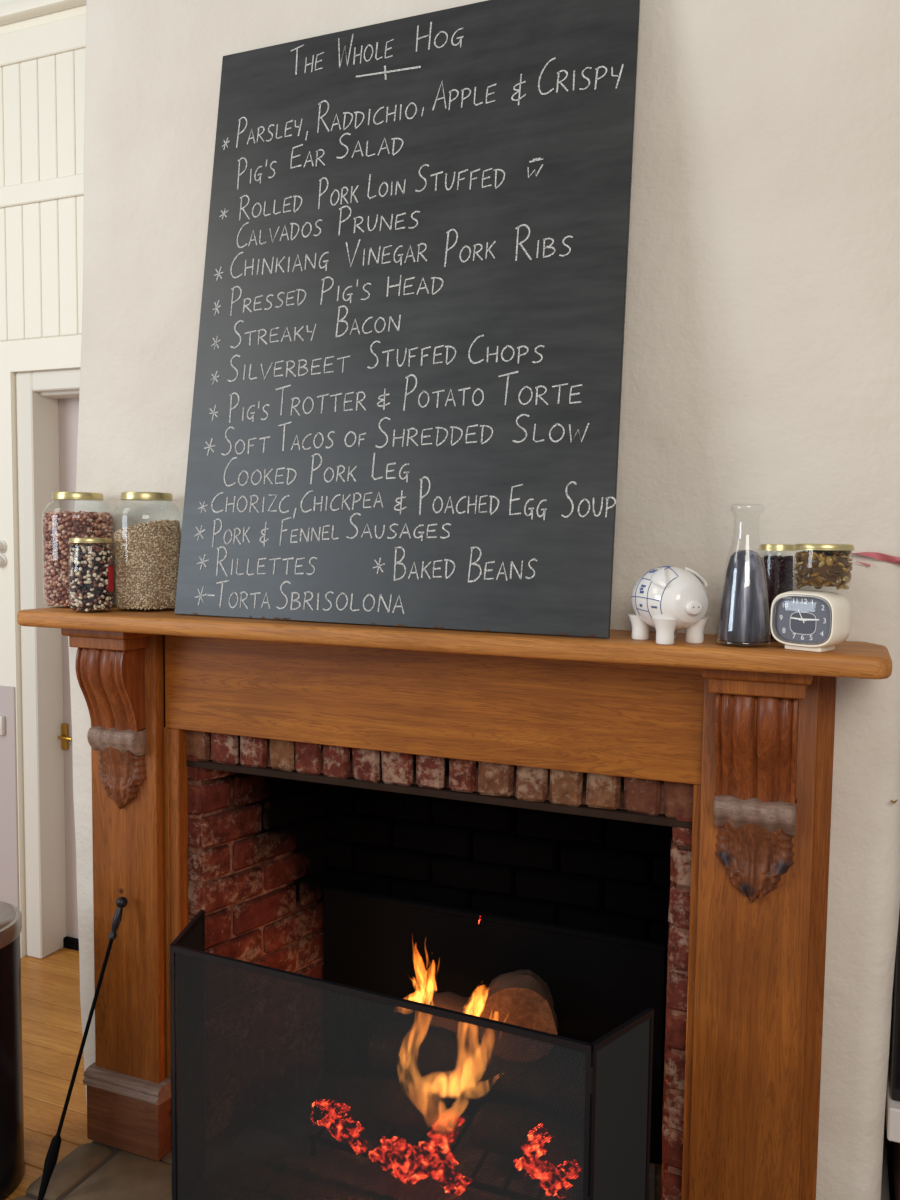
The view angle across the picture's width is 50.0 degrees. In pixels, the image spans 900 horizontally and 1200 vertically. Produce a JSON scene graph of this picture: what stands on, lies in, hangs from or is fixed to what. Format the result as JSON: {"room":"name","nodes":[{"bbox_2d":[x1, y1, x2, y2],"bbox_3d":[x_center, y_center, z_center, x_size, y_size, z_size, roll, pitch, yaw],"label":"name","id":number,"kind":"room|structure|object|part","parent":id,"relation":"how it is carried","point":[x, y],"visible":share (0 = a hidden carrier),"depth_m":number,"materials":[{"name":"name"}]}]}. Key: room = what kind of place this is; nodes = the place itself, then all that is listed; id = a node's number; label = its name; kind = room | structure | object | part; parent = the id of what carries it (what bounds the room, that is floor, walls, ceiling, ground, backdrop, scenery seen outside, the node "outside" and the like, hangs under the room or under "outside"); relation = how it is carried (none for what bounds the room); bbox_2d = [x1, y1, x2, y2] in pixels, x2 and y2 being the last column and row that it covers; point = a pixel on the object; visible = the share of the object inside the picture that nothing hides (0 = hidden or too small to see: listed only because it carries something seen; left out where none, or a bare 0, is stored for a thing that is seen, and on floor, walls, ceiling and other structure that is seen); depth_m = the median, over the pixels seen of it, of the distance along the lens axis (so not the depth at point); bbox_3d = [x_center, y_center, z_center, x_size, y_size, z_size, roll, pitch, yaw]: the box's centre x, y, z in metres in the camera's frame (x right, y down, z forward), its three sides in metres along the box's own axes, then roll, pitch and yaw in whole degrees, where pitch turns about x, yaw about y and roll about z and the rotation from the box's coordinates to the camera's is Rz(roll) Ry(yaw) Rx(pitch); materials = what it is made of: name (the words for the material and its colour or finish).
{"room":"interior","nodes":[
{"label":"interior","id":0,"kind":"room"},
{"bbox_2d":[0,0,85,957],"bbox_3d":[-1.617,-0.455,3.290,2.300,3.330,0.104,2,4,22],"label":"wall","id":1,"kind":"structure","parent":0,"point":[42,100],"depth_m":3.07,"materials":[{"name":"beige paint"}]},
{"bbox_2d":[0,554,6,567],"bbox_3d":[-1.493,-0.129,3.195,0.044,0.044,0.025,2,4,22],"label":"dimmer switch","id":2,"kind":"object","parent":1,"relation":"attached to","point":[3,560],"visible":1,"depth_m":3.19,"materials":[{"name":"white plastic"}]},
{"bbox_2d":[0,540,6,552],"bbox_3d":[-1.492,-0.177,3.191,0.044,0.044,0.025,2,4,22],"label":"dimmer switch","id":3,"kind":"object","parent":1,"relation":"attached to","point":[3,546],"visible":1,"depth_m":3.19,"materials":[{"name":"white plastic"}]},
{"bbox_2d":[0,685,18,908],"bbox_3d":[-2.085,0.728,3.503,1.360,0.930,0.006,2,4,22],"label":"trim","id":4,"kind":"structure","parent":1,"relation":"attached to","point":[9,884],"depth_m":3.25,"materials":[{"name":"paint"}]},
{"bbox_2d":[0,715,4,734],"bbox_3d":[-1.531,0.419,3.241,0.080,0.065,0.022,2,4,22],"label":"wall socket","id":5,"kind":"object","parent":4,"relation":"attached to","point":[2,718],"visible":1,"depth_m":3.23,"materials":[{"name":"white plastic"}]},
{"bbox_2d":[0,173,83,207],"bbox_3d":[-1.692,-1.306,3.208,2.160,0.063,0.012,2,4,22],"label":"trim","id":6,"kind":"structure","parent":1,"relation":"attached to","point":[73,185],"depth_m":3.04,"materials":[{"name":"beige paint"}]},
{"bbox_2d":[0,14,85,66],"bbox_3d":[-1.649,-1.757,3.162,2.240,0.095,0.012,2,4,22],"label":"trim","id":7,"kind":"structure","parent":1,"relation":"attached to","point":[68,34],"depth_m":3.00,"materials":[{"name":"beige paint"}]},
{"bbox_2d":[0,0,85,25],"bbox_3d":[-1.654,-1.853,3.140,2.240,0.040,0.045,2,4,22],"label":"trim","id":8,"kind":"structure","parent":1,"relation":"attached to","point":[18,10],"depth_m":2.98,"materials":[{"name":"beige paint"}]},
{"bbox_2d":[16,369,79,958],"bbox_3d":[-1.056,0.246,3.137,0.774,1.965,0.120,2,4,22],"label":"trim","id":9,"kind":"structure","parent":1,"relation":"attached to","point":[38,393],"depth_m":3.23,"materials":[{"name":"white paint"}]},
{"bbox_2d":[58,398,78,938],"bbox_3d":[-1.010,0.259,3.186,0.725,1.875,0.070,2,4,22],"label":"door","id":10,"kind":"structure","parent":1,"relation":"in","point":[68,409],"depth_m":3.31,"materials":[{"name":"paint"}]},
{"bbox_2d":[63,936,78,950],"bbox_3d":[-1.013,1.206,3.252,0.712,0.036,0.052,2,4,22],"label":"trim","id":11,"kind":"structure","parent":1,"relation":"attached to","point":[72,943],"depth_m":3.35,"materials":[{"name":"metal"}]},
{"bbox_2d":[5,948,889,1199],"bbox_3d":[-0.769,1.363,1.706,5.600,0.060,4.000,2,4,22],"label":"floor","id":12,"kind":"structure","parent":0,"point":[52,1036],"depth_m":2.66,"materials":[{"name":"brown wood"}]},
{"bbox_2d":[0,901,24,1199],"bbox_3d":[-1.082,0.990,2.125,0.264,0.620,0.264,2,4,22],"label":"pedal bin","id":13,"kind":"object","parent":12,"relation":"on","point":[12,1162],"visible":1,"depth_m":2.10,"materials":[{"name":"black metal"}]},
{"bbox_3d":[-1.079,0.692,2.105,0.240,0.022,0.240,2,4,22],"label":"lid","id":14,"kind":"part","parent":13,"relation":"part of","materials":[{"name":"metal"}]},
{"bbox_2d":[881,1069,899,1199],"bbox_3d":[1.261,0.713,1.827,0.792,1.270,0.560,2,4,22],"label":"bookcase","id":15,"kind":"object","parent":12,"relation":"on","point":[892,1107],"visible":0.12,"depth_m":1.80,"materials":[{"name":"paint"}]},
{"bbox_3d":[1.354,0.716,2.084,0.766,1.230,0.015,2,4,22],"label":"panel","id":16,"kind":"part","parent":15,"relation":"part of","materials":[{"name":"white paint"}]},
{"bbox_2d":[888,909,899,1100],"bbox_3d":[1.137,0.724,1.813,0.562,0.382,0.382,2,4,22],"label":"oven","id":17,"kind":"object","parent":15,"relation":"on","point":[894,1049],"visible":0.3,"depth_m":1.76,"materials":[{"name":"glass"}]},
{"bbox_2d":[889,1141,899,1199],"bbox_3d":[1.154,1.171,1.844,0.560,0.346,0.385,2,4,22],"label":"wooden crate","id":18,"kind":"object","parent":12,"relation":"on","point":[894,1174],"visible":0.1,"depth_m":1.98,"materials":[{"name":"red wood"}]},
{"bbox_2d":[68,0,899,1199],"bbox_3d":[0.040,-0.312,2.232,1.864,3.230,0.658,2,4,22],"label":"wall","id":19,"kind":"structure","parent":0,"point":[761,352],"depth_m":1.77,"materials":[{"name":"paint"}]},
{"bbox_2d":[12,1076,661,1199],"bbox_3d":[-0.079,1.337,1.746,1.855,0.064,1.400,2,4,22],"label":"hearth","id":20,"kind":"object","parent":19,"relation":"attached to","point":[94,1170],"depth_m":2.13,"materials":[{"name":"stone"}]},
{"bbox_2d":[38,897,127,1199],"bbox_3d":[-0.800,0.972,2.106,0.025,0.601,0.227,4,5,36],"label":"fire poker","id":21,"kind":"object","parent":20,"relation":"on","point":[51,1158],"visible":1,"depth_m":2.09,"materials":[{"name":"metal"}]},
{"bbox_3d":[-0.800,0.967,2.106,0.008,0.468,0.175,4,5,36],"label":"rod","id":22,"kind":"part","parent":21,"relation":"part of","materials":[{"name":"metal"}]},
{"bbox_3d":[-0.747,0.722,2.158,0.018,0.073,0.036,4,5,36],"label":"handle","id":23,"kind":"part","parent":21,"relation":"part of","materials":[{"name":"black metal"}]},
{"bbox_3d":[-0.737,0.679,2.168,0.025,0.025,0.025,2,4,22],"label":"knob","id":24,"kind":"part","parent":21,"relation":"part of","materials":[{"name":"black metal"}]},
{"bbox_2d":[170,910,653,1199],"bbox_3d":[-0.133,1.000,1.843,0.994,0.598,0.177,3,4,25],"label":"guard","id":25,"kind":"object","parent":20,"relation":"on","point":[617,1093],"visible":1,"depth_m":1.74,"materials":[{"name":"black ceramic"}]},
{"bbox_3d":[-0.551,0.981,2.038,0.009,0.598,0.181,1,4,5],"label":"frame","id":26,"kind":"part","parent":25,"relation":"part of","materials":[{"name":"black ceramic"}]},
{"bbox_3d":[0.289,1.018,1.652,0.009,0.598,0.176,5,6,44],"label":"frame","id":27,"kind":"part","parent":25,"relation":"part of","materials":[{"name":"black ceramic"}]},
{"bbox_2d":[228,1080,654,1199],"bbox_3d":[-0.008,1.250,2.195,0.960,0.057,0.332,2,4,22],"label":"bed","id":28,"kind":"object","parent":20,"relation":"on","point":[652,1167],"depth_m":2.18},
{"bbox_2d":[311,1099,364,1153],"bbox_3d":[-0.253,1.183,2.189,0.161,0.096,0.058,3,5,30],"label":"heap","id":29,"kind":"object","parent":28,"relation":"on","point":[332,1099],"visible":0.12,"depth_m":2.18,"materials":[{"name":"black"}]},
{"bbox_2d":[313,1076,447,1133],"bbox_3d":[-0.156,1.161,2.223,0.298,0.118,0.102,1,4,10],"label":"log","id":30,"kind":"object","parent":28,"relation":"on","point":[343,1076],"visible":0.12,"depth_m":2.19,"materials":[{"name":"brown wood"}]},
{"bbox_2d":[370,1110,472,1194],"bbox_3d":[-0.063,1.184,2.090,0.248,0.151,0.096,2,4,22],"label":"heap","id":31,"kind":"object","parent":28,"relation":"on","point":[447,1110],"visible":0.16,"depth_m":2.07,"materials":[{"name":"black"}]},
{"bbox_3d":[0.020,1.250,2.198,0.640,0.057,0.260,2,4,22],"label":"fire grate","id":32,"kind":"part","parent":28,"relation":"part of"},
{"bbox_2d":[368,1021,585,1115],"bbox_3d":[0.078,1.079,2.245,0.542,0.137,0.116,2,4,22],"label":"log","id":33,"kind":"object","parent":28,"relation":"on","point":[382,1021],"visible":0.16,"depth_m":2.20,"materials":[{"name":"brown wood"}]},
{"bbox_2d":[420,991,478,1038],"bbox_3d":[-0.001,0.946,2.203,0.123,0.095,0.081,2,4,17],"label":"log","id":34,"kind":"object","parent":33,"relation":"on","point":[447,1000],"visible":0.56,"depth_m":2.18,"materials":[{"name":"brown wood"}]},
{"bbox_2d":[478,970,557,1062],"bbox_3d":[0.155,0.923,2.177,0.179,0.182,0.118,1,4,7],"label":"log","id":35,"kind":"object","parent":33,"relation":"on","point":[521,998],"visible":0.71,"depth_m":2.13,"materials":[{"name":"brown wood"}]},
{"bbox_2d":[471,1103,583,1187],"bbox_3d":[0.191,1.172,2.079,0.289,0.116,0.099,3,5,34],"label":"log","id":36,"kind":"object","parent":28,"relation":"on","point":[488,1103],"visible":0.11,"depth_m":2.07,"materials":[{"name":"brown wood"}]},
{"bbox_2d":[515,1124,580,1196],"bbox_3d":[0.198,1.150,1.973,0.148,0.132,0.056,4,5,39],"label":"heap","id":37,"kind":"object","parent":28,"relation":"on","point":[540,1124],"visible":0.19,"depth_m":1.97,"materials":[{"name":"black"}]},
{"bbox_2d":[323,886,667,1163],"bbox_3d":[0.078,1.012,2.345,0.878,0.512,0.024,2,4,22],"label":"iron fireback","id":38,"kind":"object","parent":20,"relation":"on","point":[597,982],"visible":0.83,"depth_m":2.32,"materials":[{"name":"black metal"}]},
{"bbox_2d":[186,760,691,828],"bbox_3d":[-0.055,0.389,2.008,1.150,0.014,0.086,2,4,22],"label":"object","id":39,"kind":"structure","parent":19,"relation":"attached to","point":[446,793],"depth_m":1.94,"materials":[{"name":"metal"}]},
{"bbox_2d":[17,605,891,1199],"bbox_3d":[-0.107,0.670,1.912,1.734,1.250,0.235,2,4,22],"label":"mantelpiece","id":40,"kind":"object","parent":19,"relation":"attached to","point":[752,730],"visible":0.99,"depth_m":1.78,"materials":[{"name":"brown wood"}]},
{"bbox_2d":[42,492,114,607],"bbox_3d":[-0.847,-0.115,2.202,0.153,0.258,0.153,2,4,22],"label":"jar","id":41,"kind":"object","parent":40,"relation":"on","point":[58,528],"visible":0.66,"depth_m":2.14,"materials":[{"name":"clear glass"}]},
{"bbox_3d":[-0.846,-0.236,2.194,0.112,0.016,0.112,2,4,22],"label":"lid","id":42,"kind":"part","parent":41,"relation":"part of","materials":[{"name":"gold metal"}]},
{"bbox_2d":[68,538,113,611],"bbox_3d":[-0.768,-0.055,2.067,0.092,0.156,0.091,2,4,22],"label":"jar","id":43,"kind":"object","parent":40,"relation":"on","point":[92,569],"visible":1,"depth_m":2.04,"materials":[{"name":"clear glass"}]},
{"bbox_3d":[-0.767,-0.128,2.062,0.089,0.010,0.089,2,4,22],"label":"lid","id":44,"kind":"part","parent":43,"relation":"part of","materials":[{"name":"gold metal"}]},
{"bbox_3d":[-0.749,0.067,2.128,0.170,0.022,0.114,2,4,22],"label":"cove moulding","id":45,"kind":"part","parent":40,"relation":"part of","materials":[{"name":"brown wood"}]},
{"bbox_3d":[-0.745,1.118,2.234,0.213,0.042,0.060,2,4,22],"label":"plinth moulding","id":46,"kind":"part","parent":40,"relation":"part of","materials":[{"name":"brown wood"}]},
{"bbox_2d":[112,492,180,610],"bbox_3d":[-0.668,-0.108,2.129,0.145,0.256,0.145,2,4,22],"label":"jar","id":47,"kind":"object","parent":40,"relation":"on","point":[146,555],"visible":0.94,"depth_m":2.07,"materials":[{"name":"clear glass"}]},
{"bbox_3d":[-0.666,-0.228,2.120,0.112,0.016,0.112,2,4,22],"label":"lid","id":48,"kind":"part","parent":47,"relation":"part of","materials":[{"name":"gold metal"}]},
{"bbox_2d":[174,0,639,638],"bbox_3d":[-0.114,-0.550,1.859,0.928,1.190,0.159,2,4,24],"label":"menu board","id":49,"kind":"object","parent":40,"relation":"on","point":[406,407],"visible":1,"depth_m":1.83,"materials":[{"name":"paint"}]},
{"bbox_2d":[17,605,891,678],"bbox_3d":[-0.100,0.065,1.870,1.734,0.035,0.235,2,4,22],"label":"mantel shelf","id":50,"kind":"object","parent":40,"relation":"attached to","point":[849,659],"depth_m":1.68,"materials":[{"name":"brown wood"}]},
{"bbox_2d":[628,566,708,644],"bbox_3d":[0.368,0.006,1.618,0.115,0.126,0.145,0,4,-12],"label":"piggy bank","id":51,"kind":"object","parent":40,"relation":"on","point":[667,599],"visible":1,"depth_m":1.57,"materials":[{"name":"white ceramic"}]},
{"bbox_3d":[0.326,0.046,1.650,0.044,0.041,0.044,2,4,22],"label":"leg","id":52,"kind":"part","parent":51,"relation":"part of","materials":[{"name":"white ceramic"}]},
{"bbox_3d":[0.353,0.051,1.582,0.044,0.041,0.044,2,4,22],"label":"leg","id":53,"kind":"part","parent":51,"relation":"part of","materials":[{"name":"white ceramic"}]},
{"bbox_3d":[0.380,0.045,1.671,0.044,0.041,0.044,2,4,22],"label":"leg","id":54,"kind":"part","parent":51,"relation":"part of","materials":[{"name":"white ceramic"}]},
{"bbox_3d":[0.407,0.050,1.603,0.044,0.041,0.044,2,4,22],"label":"leg","id":55,"kind":"part","parent":51,"relation":"part of","materials":[{"name":"white ceramic"}]},
{"bbox_2d":[715,504,770,647],"bbox_3d":[0.480,-0.041,1.569,0.088,0.230,0.088,2,4,22],"label":"glass bottle","id":56,"kind":"object","parent":40,"relation":"on","point":[743,618],"visible":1,"depth_m":1.54,"materials":[{"name":"clear glass"}]},
{"bbox_3d":[0.516,0.118,1.611,0.170,0.022,0.114,2,4,22],"label":"cove moulding","id":57,"kind":"part","parent":40,"relation":"part of","materials":[{"name":"brown wood"}]},
{"bbox_2d":[759,544,796,638],"bbox_3d":[0.559,-0.014,1.655,0.061,0.164,0.061,2,4,22],"label":"jar","id":58,"kind":"object","parent":40,"relation":"on","point":[779,569],"visible":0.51,"depth_m":1.63,"materials":[{"name":"clear glass"}]},
{"bbox_3d":[0.560,-0.090,1.650,0.061,0.010,0.061,2,4,22],"label":"lid","id":59,"kind":"part","parent":58,"relation":"part of","materials":[{"name":"gold metal"}]},
{"bbox_2d":[770,590,850,651],"bbox_3d":[0.571,0.032,1.524,0.077,0.093,0.108,-3,5,-44],"label":"alarm clock","id":60,"kind":"object","parent":40,"relation":"on","point":[803,620],"visible":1,"depth_m":1.50,"materials":[{"name":"beige plastic"}]},
{"bbox_2d":[793,543,854,590],"bbox_3d":[0.589,-0.052,1.524,0.090,0.074,0.090,2,4,22],"label":"pickle jar","id":61,"kind":"object","parent":60,"relation":"on","point":[823,565],"visible":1,"depth_m":1.49,"materials":[{"name":"clear glass"}]},
{"bbox_3d":[0.589,-0.084,1.522,0.090,0.010,0.090,2,4,22],"label":"lid","id":62,"kind":"part","parent":61,"relation":"part of","materials":[{"name":"gold metal"}]},
{"bbox_2d":[850,552,899,566],"bbox_3d":[0.742,-0.068,1.632,0.135,0.026,0.017,2,4,22],"label":"ribbon","id":63,"kind":"object","parent":19,"relation":"attached to","point":[879,556],"visible":0.93,"depth_m":1.64,"materials":[{"name":"red fabric"}]}
]}

